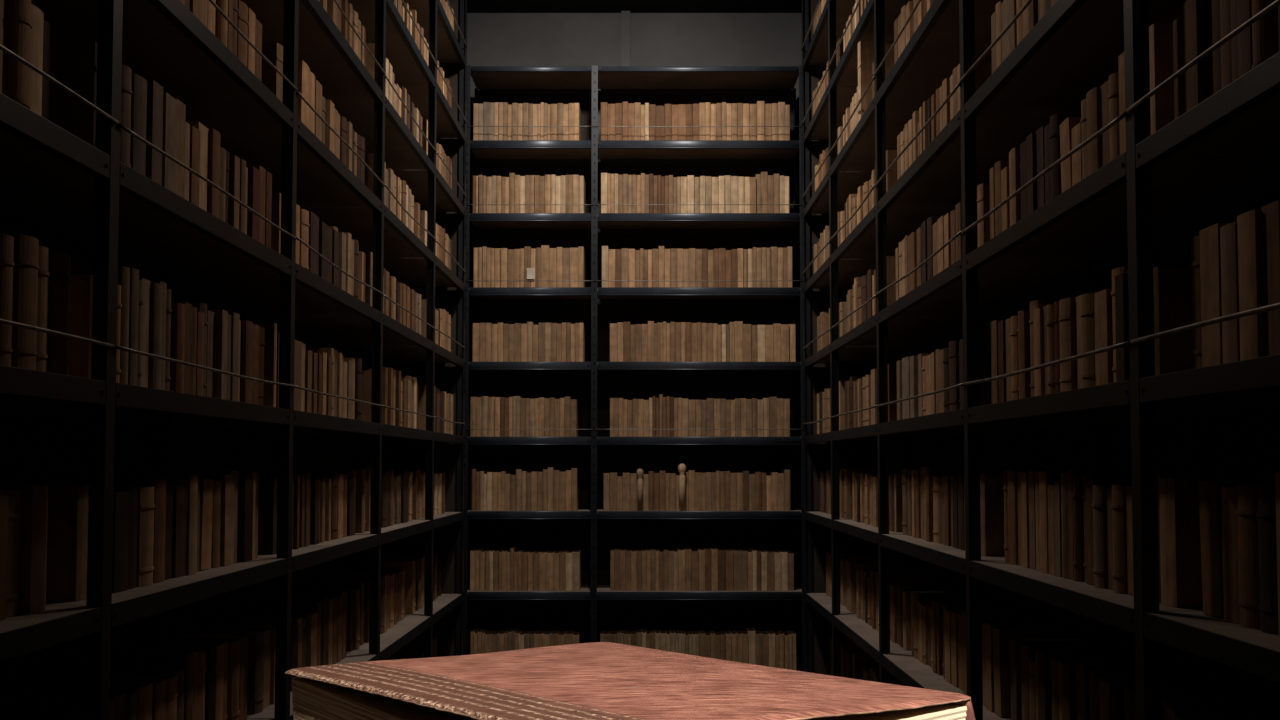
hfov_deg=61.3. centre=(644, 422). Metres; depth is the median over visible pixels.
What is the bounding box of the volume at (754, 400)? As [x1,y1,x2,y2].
[752,398,756,436]
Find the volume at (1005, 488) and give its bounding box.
[1003,470,1008,561]
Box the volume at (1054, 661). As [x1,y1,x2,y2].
[1051,658,1126,719]
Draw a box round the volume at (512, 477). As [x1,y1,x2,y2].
[510,475,515,510]
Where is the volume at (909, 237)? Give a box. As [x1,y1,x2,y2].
[908,235,910,292]
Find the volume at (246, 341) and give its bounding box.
[240,320,252,402]
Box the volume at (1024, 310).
[1017,310,1029,389]
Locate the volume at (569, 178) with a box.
[566,175,572,212]
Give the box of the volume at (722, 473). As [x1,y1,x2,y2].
[720,471,724,510]
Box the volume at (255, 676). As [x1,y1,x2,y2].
[185,630,264,713]
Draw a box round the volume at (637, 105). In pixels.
[635,103,640,139]
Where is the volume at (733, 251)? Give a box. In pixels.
[731,249,736,286]
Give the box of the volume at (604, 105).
[601,102,607,139]
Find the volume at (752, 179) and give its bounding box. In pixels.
[750,177,755,212]
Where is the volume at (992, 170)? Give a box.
[989,167,994,238]
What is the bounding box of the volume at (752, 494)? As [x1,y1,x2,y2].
[749,474,755,510]
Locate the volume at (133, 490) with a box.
[114,486,137,588]
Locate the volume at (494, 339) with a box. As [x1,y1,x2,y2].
[491,324,497,361]
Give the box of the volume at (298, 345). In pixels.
[295,340,301,410]
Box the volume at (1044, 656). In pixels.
[1037,649,1124,719]
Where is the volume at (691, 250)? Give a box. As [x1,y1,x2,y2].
[689,248,694,286]
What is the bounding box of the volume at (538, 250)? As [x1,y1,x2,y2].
[536,248,540,286]
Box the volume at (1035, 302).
[1029,300,1059,396]
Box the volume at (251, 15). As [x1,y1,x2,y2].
[247,8,255,74]
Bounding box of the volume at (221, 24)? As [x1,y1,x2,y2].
[215,0,227,46]
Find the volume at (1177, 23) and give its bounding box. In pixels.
[1173,14,1183,118]
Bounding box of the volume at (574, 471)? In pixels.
[571,468,578,510]
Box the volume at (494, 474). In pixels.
[492,472,496,510]
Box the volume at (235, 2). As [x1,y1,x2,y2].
[232,0,237,56]
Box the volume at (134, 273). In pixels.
[128,268,138,385]
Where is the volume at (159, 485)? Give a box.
[76,479,165,582]
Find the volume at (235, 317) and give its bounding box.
[228,312,239,400]
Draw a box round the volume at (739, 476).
[734,472,743,510]
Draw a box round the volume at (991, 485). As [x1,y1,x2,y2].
[980,474,1004,555]
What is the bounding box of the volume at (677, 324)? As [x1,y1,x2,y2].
[675,322,680,361]
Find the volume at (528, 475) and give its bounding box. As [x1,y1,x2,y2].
[526,472,530,510]
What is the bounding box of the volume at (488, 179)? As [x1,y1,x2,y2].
[486,177,491,212]
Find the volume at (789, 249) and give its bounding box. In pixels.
[787,247,791,286]
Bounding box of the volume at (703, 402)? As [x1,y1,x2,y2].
[701,400,706,436]
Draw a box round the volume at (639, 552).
[637,549,641,590]
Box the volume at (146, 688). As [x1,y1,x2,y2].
[72,683,152,719]
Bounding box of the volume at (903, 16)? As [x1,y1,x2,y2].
[901,5,905,52]
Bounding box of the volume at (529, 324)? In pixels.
[527,322,534,361]
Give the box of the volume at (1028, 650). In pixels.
[1021,643,1095,719]
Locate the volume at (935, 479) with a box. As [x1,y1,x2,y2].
[932,477,940,542]
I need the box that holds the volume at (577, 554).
[573,550,581,590]
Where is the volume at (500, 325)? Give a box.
[498,323,503,361]
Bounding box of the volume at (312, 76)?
[309,71,314,134]
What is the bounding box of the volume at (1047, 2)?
[1045,0,1050,12]
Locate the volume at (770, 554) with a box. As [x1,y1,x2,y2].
[764,550,773,590]
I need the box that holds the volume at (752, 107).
[749,104,756,139]
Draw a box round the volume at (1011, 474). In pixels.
[1007,470,1080,564]
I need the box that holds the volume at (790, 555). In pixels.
[788,551,793,589]
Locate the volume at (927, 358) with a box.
[925,354,930,414]
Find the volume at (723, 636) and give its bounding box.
[719,630,725,659]
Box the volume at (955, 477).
[952,475,957,548]
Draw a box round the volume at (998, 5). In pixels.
[996,1,1002,68]
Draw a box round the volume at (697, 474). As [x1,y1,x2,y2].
[695,472,700,510]
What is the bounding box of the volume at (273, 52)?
[261,43,282,101]
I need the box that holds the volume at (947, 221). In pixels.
[944,213,950,268]
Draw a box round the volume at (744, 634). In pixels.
[740,630,747,662]
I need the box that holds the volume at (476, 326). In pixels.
[473,323,479,361]
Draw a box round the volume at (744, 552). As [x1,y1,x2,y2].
[740,549,747,590]
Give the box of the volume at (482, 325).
[480,323,485,361]
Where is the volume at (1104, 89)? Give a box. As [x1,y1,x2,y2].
[1100,80,1109,166]
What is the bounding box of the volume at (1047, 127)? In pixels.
[1044,123,1050,203]
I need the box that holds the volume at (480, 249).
[478,247,482,286]
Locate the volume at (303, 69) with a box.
[297,60,309,128]
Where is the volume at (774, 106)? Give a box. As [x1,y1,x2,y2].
[771,103,777,139]
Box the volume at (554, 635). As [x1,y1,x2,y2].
[551,630,559,645]
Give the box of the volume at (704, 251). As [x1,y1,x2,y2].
[702,249,707,286]
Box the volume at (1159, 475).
[1157,473,1262,602]
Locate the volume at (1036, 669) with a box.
[1035,651,1037,719]
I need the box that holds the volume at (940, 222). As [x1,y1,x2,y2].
[937,215,944,272]
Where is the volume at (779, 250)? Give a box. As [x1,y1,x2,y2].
[777,248,782,286]
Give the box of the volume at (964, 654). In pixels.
[962,612,1018,694]
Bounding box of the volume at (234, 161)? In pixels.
[227,155,239,229]
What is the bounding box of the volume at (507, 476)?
[505,474,513,510]
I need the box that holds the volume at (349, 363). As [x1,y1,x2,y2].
[343,360,352,418]
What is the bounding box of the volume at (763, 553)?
[759,550,766,589]
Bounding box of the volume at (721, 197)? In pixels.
[718,176,724,212]
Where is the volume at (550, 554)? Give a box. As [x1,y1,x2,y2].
[546,550,555,590]
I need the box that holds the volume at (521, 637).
[519,631,525,649]
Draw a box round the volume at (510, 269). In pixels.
[507,249,513,286]
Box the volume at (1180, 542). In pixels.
[1159,478,1274,607]
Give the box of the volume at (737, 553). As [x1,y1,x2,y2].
[732,549,741,589]
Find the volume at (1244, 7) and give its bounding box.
[1237,0,1252,77]
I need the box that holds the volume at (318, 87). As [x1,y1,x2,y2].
[315,79,321,141]
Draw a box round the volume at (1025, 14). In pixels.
[1022,0,1027,37]
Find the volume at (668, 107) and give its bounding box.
[664,104,671,139]
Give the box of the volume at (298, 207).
[296,204,299,263]
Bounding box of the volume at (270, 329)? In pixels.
[253,323,276,406]
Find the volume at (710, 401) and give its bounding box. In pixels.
[706,398,713,436]
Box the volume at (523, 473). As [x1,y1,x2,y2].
[521,471,528,510]
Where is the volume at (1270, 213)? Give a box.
[1261,200,1279,356]
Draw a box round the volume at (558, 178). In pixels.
[555,176,560,212]
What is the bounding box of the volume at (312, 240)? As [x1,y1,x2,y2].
[308,211,316,273]
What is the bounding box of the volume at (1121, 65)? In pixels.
[1118,52,1125,154]
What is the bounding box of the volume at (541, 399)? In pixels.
[539,397,543,436]
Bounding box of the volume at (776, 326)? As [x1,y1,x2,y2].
[773,323,780,361]
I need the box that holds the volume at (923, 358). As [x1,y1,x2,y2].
[922,356,925,415]
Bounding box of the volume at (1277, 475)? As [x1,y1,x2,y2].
[1275,473,1279,635]
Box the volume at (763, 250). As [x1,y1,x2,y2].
[761,247,766,286]
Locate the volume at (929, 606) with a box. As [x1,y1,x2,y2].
[927,604,931,667]
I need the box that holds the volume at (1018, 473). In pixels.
[1017,472,1027,565]
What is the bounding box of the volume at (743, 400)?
[741,398,745,436]
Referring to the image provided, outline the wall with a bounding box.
[463,13,801,670]
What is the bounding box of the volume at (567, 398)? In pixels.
[565,396,571,436]
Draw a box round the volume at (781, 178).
[779,176,783,212]
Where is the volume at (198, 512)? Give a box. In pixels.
[197,479,199,571]
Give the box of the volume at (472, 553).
[470,548,477,589]
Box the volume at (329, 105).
[325,100,333,153]
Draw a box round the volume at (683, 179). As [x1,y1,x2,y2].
[681,177,686,212]
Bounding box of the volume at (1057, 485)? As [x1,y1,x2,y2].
[1054,482,1061,576]
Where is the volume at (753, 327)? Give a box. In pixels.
[751,325,756,361]
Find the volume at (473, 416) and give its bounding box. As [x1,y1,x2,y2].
[470,397,476,436]
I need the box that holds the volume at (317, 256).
[316,217,318,274]
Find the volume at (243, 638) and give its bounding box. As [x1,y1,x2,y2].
[170,635,247,719]
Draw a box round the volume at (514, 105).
[512,103,517,139]
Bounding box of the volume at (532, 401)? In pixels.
[529,399,534,436]
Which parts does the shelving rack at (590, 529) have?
retaining rod, shelf, shelf, retaining rod, retaining rod, shelf, shelf, shelf, retaining rod, shelf, panel, panel, shelf, shelf, shelf, retaining rod, retaining rod, shelf, shelf, retaining rod, retaining rod, shelf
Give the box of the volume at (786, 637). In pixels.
[783,632,788,669]
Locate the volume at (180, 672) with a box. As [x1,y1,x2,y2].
[110,668,184,719]
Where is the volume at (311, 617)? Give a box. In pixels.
[257,612,316,666]
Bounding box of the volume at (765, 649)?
[760,630,768,666]
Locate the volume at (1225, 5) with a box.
[1220,0,1231,88]
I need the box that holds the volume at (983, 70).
[957,62,991,110]
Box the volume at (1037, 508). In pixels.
[1035,472,1039,570]
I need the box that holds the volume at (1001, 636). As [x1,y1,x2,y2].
[993,628,1073,716]
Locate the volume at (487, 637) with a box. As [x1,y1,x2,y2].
[484,630,494,652]
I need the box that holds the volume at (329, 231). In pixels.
[327,227,331,282]
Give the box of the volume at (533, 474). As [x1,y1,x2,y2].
[531,471,539,510]
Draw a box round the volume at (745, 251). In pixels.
[743,249,747,286]
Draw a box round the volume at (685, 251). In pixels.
[683,249,688,286]
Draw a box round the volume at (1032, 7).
[1028,0,1037,32]
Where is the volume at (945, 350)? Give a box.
[943,348,949,411]
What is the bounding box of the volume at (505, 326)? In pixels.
[503,324,507,361]
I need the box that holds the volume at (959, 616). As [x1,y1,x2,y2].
[957,614,962,689]
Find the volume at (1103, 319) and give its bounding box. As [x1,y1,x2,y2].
[1094,289,1113,385]
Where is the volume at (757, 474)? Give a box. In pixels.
[753,472,760,510]
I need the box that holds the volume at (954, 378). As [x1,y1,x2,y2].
[948,340,959,410]
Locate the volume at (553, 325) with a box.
[551,323,556,361]
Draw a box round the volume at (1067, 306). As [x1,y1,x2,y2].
[1059,297,1076,391]
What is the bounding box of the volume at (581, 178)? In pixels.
[579,176,584,212]
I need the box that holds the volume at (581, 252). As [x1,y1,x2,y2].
[578,247,584,286]
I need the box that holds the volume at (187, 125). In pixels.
[184,122,189,200]
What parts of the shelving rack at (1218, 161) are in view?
retaining rod, retaining rod, retaining rod, retaining rod, retaining rod, retaining rod, shelf, shelf, shelf, shelf, panel, shelf, shelf, retaining rod, retaining rod, retaining rod, retaining rod, retaining rod, shelf, shelf, shelf, shelf, shelf, shelf, panel, retaining rod, shelf, shelf, retaining rod, retaining rod, retaining rod, shelf, panel, shelf, shelf, shelf, shelf, shelf, retaining rod, shelf, panel, retaining rod, retaining rod, shelf, shelf, shelf, shelf, panel, retaining rod, retaining rod, shelf, shelf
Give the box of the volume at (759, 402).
[757,400,762,436]
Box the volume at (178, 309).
[170,303,184,392]
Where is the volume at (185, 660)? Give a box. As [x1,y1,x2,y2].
[110,652,193,719]
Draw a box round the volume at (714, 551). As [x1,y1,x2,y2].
[710,547,717,590]
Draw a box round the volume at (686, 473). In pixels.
[685,472,687,510]
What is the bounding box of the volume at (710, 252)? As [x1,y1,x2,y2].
[708,250,713,286]
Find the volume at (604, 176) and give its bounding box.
[601,173,607,212]
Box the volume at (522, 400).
[520,398,525,436]
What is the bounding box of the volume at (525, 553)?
[522,550,530,589]
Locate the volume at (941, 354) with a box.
[939,350,943,412]
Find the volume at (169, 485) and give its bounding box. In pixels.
[73,482,173,579]
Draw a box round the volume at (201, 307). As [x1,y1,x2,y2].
[190,303,207,395]
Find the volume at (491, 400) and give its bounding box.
[488,397,494,436]
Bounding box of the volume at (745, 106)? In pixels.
[743,104,748,139]
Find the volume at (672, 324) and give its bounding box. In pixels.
[670,322,674,361]
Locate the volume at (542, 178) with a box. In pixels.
[540,176,544,212]
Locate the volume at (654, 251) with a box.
[652,249,657,286]
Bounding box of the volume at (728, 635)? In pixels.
[724,630,730,660]
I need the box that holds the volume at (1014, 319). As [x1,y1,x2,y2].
[1010,315,1018,399]
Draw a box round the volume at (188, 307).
[171,302,191,393]
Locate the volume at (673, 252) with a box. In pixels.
[670,248,676,286]
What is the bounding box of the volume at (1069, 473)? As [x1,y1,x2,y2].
[1067,471,1131,579]
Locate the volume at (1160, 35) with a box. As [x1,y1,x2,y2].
[1149,24,1174,134]
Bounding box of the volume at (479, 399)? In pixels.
[477,397,481,436]
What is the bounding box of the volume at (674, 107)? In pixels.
[672,105,677,139]
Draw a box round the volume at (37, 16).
[29,4,43,115]
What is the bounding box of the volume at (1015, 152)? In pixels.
[1010,147,1020,225]
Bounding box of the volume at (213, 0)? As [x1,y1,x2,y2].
[213,0,215,34]
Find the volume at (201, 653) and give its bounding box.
[197,650,205,719]
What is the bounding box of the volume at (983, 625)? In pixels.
[982,624,1058,706]
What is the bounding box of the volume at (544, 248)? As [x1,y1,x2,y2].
[541,245,549,286]
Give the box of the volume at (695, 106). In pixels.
[693,104,698,139]
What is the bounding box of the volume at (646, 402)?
[644,400,648,436]
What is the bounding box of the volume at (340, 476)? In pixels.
[337,474,343,538]
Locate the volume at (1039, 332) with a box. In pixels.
[1035,308,1043,395]
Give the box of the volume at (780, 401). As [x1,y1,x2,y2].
[777,398,783,436]
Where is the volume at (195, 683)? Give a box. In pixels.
[117,650,197,719]
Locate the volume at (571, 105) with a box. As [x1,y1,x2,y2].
[568,103,573,139]
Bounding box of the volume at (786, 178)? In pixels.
[784,176,788,212]
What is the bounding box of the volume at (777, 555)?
[773,550,780,590]
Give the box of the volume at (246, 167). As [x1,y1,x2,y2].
[245,167,247,233]
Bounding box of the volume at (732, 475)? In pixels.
[730,473,735,510]
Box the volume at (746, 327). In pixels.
[743,324,750,361]
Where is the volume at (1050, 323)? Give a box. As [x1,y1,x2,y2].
[1046,304,1055,393]
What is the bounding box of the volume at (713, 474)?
[711,472,715,510]
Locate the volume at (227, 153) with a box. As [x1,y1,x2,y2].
[225,151,229,223]
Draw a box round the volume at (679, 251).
[677,249,682,286]
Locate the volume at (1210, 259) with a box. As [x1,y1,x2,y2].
[1199,223,1228,366]
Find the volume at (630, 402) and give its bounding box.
[628,400,632,436]
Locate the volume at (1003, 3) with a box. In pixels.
[1001,0,1005,61]
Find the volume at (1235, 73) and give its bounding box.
[1231,0,1238,81]
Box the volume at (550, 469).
[548,467,555,510]
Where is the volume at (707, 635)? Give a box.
[704,631,709,657]
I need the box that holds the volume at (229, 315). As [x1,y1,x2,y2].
[227,314,230,399]
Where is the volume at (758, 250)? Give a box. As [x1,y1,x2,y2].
[756,248,760,286]
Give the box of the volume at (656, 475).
[654,473,658,510]
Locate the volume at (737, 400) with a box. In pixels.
[734,398,740,436]
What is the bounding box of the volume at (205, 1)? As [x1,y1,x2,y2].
[204,0,207,26]
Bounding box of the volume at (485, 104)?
[483,102,488,139]
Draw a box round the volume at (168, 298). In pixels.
[165,289,171,390]
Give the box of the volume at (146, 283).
[139,278,149,387]
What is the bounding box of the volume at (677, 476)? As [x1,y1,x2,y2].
[676,475,678,510]
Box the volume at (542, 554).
[539,550,548,589]
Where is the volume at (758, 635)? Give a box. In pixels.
[755,630,761,665]
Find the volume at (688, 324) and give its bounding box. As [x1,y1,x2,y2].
[685,322,690,361]
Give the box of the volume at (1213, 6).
[1207,0,1221,96]
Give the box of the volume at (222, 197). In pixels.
[219,147,225,221]
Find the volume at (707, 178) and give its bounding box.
[705,176,710,212]
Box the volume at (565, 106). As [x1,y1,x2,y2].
[563,104,568,139]
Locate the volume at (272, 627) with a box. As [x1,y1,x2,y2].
[206,625,275,703]
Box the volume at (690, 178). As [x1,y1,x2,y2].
[687,175,693,212]
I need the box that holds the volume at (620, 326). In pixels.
[617,322,623,361]
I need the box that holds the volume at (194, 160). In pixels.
[189,125,199,206]
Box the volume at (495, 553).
[493,549,501,590]
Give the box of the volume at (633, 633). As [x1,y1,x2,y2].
[631,630,635,645]
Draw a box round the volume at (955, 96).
[953,67,957,116]
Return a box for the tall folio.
[857,41,893,121]
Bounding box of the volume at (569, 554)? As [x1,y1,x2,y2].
[565,551,572,590]
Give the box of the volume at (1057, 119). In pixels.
[1049,113,1080,199]
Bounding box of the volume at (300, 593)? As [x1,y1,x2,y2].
[295,591,345,659]
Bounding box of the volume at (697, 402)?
[695,400,700,436]
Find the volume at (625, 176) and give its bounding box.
[623,174,627,212]
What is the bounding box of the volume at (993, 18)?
[991,11,995,72]
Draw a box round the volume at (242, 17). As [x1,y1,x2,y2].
[237,0,248,66]
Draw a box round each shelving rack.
[0,0,466,719]
[463,65,804,671]
[801,0,1279,719]
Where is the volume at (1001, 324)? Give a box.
[998,320,1005,402]
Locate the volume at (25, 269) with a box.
[6,234,38,369]
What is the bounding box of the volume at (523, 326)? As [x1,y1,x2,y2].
[521,324,526,361]
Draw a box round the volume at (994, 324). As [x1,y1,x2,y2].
[991,320,1000,403]
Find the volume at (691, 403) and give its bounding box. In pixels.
[688,400,695,436]
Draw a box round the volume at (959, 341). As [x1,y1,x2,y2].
[959,341,960,408]
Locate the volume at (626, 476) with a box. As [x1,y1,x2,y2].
[623,472,629,510]
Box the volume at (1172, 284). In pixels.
[1153,266,1193,374]
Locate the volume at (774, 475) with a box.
[769,472,777,510]
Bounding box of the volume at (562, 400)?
[560,398,564,436]
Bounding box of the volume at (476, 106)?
[473,103,478,139]
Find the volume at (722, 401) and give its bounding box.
[720,399,725,436]
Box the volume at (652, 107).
[649,104,655,139]
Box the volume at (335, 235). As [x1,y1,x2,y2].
[332,229,338,286]
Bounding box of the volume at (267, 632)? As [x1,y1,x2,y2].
[207,629,270,707]
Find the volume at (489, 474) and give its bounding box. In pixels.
[487,472,491,510]
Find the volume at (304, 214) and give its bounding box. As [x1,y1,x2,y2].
[299,209,308,269]
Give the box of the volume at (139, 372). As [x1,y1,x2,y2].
[137,279,142,385]
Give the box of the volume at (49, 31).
[41,20,56,123]
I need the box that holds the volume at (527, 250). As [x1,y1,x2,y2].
[524,247,531,286]
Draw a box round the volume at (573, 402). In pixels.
[570,399,577,436]
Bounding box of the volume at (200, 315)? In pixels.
[196,311,203,395]
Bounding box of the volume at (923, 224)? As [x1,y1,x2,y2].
[921,220,927,283]
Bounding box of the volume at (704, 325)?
[701,323,706,361]
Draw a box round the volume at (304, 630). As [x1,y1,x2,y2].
[302,617,306,667]
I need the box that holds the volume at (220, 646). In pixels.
[136,643,223,719]
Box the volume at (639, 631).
[636,628,641,646]
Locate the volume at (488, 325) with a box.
[486,323,491,361]
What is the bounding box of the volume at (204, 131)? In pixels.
[187,122,208,210]
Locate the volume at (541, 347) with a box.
[538,323,544,361]
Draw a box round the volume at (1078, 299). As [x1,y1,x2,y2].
[1075,293,1087,388]
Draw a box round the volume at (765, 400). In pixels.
[760,398,768,436]
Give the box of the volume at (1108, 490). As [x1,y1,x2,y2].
[1106,488,1112,589]
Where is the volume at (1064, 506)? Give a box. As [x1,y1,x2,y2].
[1061,473,1068,578]
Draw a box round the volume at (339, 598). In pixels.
[291,596,341,661]
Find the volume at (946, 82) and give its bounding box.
[942,78,949,127]
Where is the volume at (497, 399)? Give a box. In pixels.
[495,397,499,436]
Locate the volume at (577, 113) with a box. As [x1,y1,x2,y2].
[574,103,580,139]
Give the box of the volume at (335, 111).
[334,108,337,156]
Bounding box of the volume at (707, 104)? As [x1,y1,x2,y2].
[705,102,710,139]
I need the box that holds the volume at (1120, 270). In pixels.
[1111,266,1157,382]
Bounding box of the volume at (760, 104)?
[756,101,764,139]
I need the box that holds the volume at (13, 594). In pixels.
[6,489,20,616]
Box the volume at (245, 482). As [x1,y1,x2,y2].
[237,475,252,561]
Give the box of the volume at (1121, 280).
[1115,273,1129,381]
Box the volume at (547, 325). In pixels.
[545,323,550,361]
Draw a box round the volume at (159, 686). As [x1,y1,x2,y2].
[67,680,165,719]
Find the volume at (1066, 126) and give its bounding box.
[1059,117,1080,192]
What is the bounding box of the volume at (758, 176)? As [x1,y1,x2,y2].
[755,174,760,212]
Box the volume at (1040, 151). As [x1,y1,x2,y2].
[1036,125,1045,208]
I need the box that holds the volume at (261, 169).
[246,165,265,244]
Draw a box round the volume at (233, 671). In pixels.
[172,639,240,719]
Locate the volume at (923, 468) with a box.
[922,467,925,539]
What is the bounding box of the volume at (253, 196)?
[246,166,259,240]
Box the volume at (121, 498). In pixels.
[112,491,128,592]
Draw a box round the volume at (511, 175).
[509,173,514,212]
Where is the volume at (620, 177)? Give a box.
[618,175,622,212]
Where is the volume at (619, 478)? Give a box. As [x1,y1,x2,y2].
[617,476,622,510]
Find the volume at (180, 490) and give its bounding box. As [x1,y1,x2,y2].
[166,480,187,577]
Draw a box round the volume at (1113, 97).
[1108,71,1119,161]
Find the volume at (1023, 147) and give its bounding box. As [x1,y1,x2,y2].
[1020,140,1027,218]
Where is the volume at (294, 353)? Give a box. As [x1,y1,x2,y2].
[294,353,294,409]
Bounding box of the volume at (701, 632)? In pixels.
[698,630,704,656]
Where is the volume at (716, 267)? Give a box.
[713,249,718,286]
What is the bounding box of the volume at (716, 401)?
[714,399,719,436]
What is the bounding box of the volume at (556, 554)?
[554,551,559,589]
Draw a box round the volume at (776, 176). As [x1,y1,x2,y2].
[773,174,778,212]
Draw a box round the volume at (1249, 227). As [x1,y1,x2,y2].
[1237,209,1263,360]
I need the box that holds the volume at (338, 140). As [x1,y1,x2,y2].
[337,113,339,159]
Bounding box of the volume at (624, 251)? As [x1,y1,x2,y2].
[621,248,627,286]
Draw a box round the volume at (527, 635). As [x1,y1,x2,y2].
[524,630,531,648]
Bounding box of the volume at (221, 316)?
[207,309,227,399]
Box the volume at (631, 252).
[628,249,634,286]
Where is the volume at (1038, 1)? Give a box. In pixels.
[1037,0,1040,21]
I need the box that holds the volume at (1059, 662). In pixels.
[1058,661,1061,719]
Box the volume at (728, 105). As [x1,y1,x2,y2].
[726,103,730,139]
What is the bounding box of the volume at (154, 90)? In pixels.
[146,80,162,184]
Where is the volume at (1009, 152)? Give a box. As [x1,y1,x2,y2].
[1009,152,1010,225]
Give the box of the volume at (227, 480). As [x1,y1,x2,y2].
[144,474,234,565]
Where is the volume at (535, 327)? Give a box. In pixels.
[533,325,538,361]
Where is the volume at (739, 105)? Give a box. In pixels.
[737,103,742,139]
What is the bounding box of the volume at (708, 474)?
[705,472,710,510]
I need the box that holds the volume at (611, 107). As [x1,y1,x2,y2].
[608,104,614,139]
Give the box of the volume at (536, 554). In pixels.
[533,551,539,589]
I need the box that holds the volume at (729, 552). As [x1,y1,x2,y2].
[724,548,732,590]
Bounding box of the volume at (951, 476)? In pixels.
[951,476,952,546]
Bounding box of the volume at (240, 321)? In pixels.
[238,321,240,401]
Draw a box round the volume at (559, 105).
[557,103,562,139]
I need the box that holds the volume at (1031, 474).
[1028,471,1038,569]
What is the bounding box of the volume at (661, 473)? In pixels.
[659,470,664,510]
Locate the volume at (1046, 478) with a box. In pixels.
[1039,471,1066,573]
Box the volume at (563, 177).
[561,175,565,212]
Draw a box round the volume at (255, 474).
[238,472,258,558]
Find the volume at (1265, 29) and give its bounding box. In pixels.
[1252,0,1278,68]
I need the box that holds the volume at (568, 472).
[566,470,570,510]
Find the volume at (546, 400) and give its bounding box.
[544,398,549,436]
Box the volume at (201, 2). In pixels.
[199,0,203,23]
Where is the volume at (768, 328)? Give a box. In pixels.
[765,325,772,361]
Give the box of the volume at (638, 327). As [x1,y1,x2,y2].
[635,324,641,361]
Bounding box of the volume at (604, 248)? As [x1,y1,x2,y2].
[602,246,608,286]
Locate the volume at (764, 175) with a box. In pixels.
[761,172,767,212]
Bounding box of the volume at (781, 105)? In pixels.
[778,102,784,139]
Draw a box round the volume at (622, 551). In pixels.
[620,549,625,590]
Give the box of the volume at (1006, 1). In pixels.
[1005,0,1009,56]
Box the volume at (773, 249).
[770,247,776,286]
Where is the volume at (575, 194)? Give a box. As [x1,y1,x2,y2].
[572,175,578,212]
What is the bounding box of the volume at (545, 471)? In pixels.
[543,469,547,510]
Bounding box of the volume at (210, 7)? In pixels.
[207,0,212,32]
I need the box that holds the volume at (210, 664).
[138,647,216,719]
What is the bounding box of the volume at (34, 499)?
[0,486,47,612]
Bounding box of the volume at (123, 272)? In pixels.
[70,266,129,383]
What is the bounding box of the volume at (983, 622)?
[982,621,1036,680]
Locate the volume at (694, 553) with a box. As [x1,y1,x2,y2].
[691,549,698,590]
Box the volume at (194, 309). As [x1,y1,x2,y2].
[191,307,196,394]
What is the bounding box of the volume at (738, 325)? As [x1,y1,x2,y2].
[734,321,742,361]
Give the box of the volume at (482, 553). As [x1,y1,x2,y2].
[480,549,485,590]
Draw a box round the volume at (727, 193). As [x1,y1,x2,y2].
[724,175,730,212]
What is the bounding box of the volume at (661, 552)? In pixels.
[659,550,663,590]
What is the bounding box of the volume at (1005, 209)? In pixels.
[1001,167,1009,231]
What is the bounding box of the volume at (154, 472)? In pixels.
[153,471,237,562]
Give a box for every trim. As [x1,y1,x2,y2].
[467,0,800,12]
[621,11,629,65]
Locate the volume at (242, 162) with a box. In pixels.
[239,159,245,232]
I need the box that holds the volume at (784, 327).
[781,324,788,361]
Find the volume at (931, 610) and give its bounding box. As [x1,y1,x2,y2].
[931,610,932,669]
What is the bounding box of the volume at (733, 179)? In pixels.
[730,176,737,212]
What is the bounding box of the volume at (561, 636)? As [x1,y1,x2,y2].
[558,630,566,644]
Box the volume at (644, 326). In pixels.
[642,324,647,361]
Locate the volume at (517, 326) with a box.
[514,323,520,361]
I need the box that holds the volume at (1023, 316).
[1018,311,1030,398]
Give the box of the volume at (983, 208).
[977,183,989,246]
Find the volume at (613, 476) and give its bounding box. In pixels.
[610,472,617,510]
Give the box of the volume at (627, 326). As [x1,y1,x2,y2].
[624,322,630,361]
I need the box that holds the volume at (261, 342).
[259,327,264,404]
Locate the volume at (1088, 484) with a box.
[1085,481,1131,584]
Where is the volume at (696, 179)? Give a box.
[694,177,699,212]
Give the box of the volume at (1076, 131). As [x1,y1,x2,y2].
[1072,123,1081,185]
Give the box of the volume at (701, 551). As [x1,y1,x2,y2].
[697,547,704,589]
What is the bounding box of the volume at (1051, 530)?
[1047,485,1054,574]
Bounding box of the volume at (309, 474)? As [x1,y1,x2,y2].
[259,473,310,544]
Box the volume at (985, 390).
[960,337,991,408]
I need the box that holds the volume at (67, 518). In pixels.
[0,485,88,600]
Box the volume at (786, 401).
[784,399,789,436]
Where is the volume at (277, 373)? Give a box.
[276,332,278,406]
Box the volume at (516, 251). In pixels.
[514,249,519,286]
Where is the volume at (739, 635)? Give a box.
[735,629,741,662]
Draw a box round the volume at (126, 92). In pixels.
[120,64,131,167]
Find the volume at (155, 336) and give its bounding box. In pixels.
[149,283,161,389]
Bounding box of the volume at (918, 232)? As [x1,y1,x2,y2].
[916,227,921,286]
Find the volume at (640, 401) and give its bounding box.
[638,399,643,436]
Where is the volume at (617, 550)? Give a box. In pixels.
[615,548,619,589]
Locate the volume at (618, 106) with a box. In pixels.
[615,103,622,139]
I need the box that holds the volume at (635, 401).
[633,399,637,436]
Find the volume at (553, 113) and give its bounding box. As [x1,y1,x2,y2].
[550,104,556,139]
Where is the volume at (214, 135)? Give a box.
[207,128,219,217]
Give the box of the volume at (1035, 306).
[1033,305,1046,395]
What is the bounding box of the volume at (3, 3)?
[0,0,7,95]
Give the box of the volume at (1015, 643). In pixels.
[1010,638,1094,719]
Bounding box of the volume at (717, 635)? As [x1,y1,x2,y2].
[714,631,720,658]
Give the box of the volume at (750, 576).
[747,550,752,590]
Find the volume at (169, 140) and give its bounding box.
[162,92,176,193]
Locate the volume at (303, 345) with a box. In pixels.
[301,343,305,411]

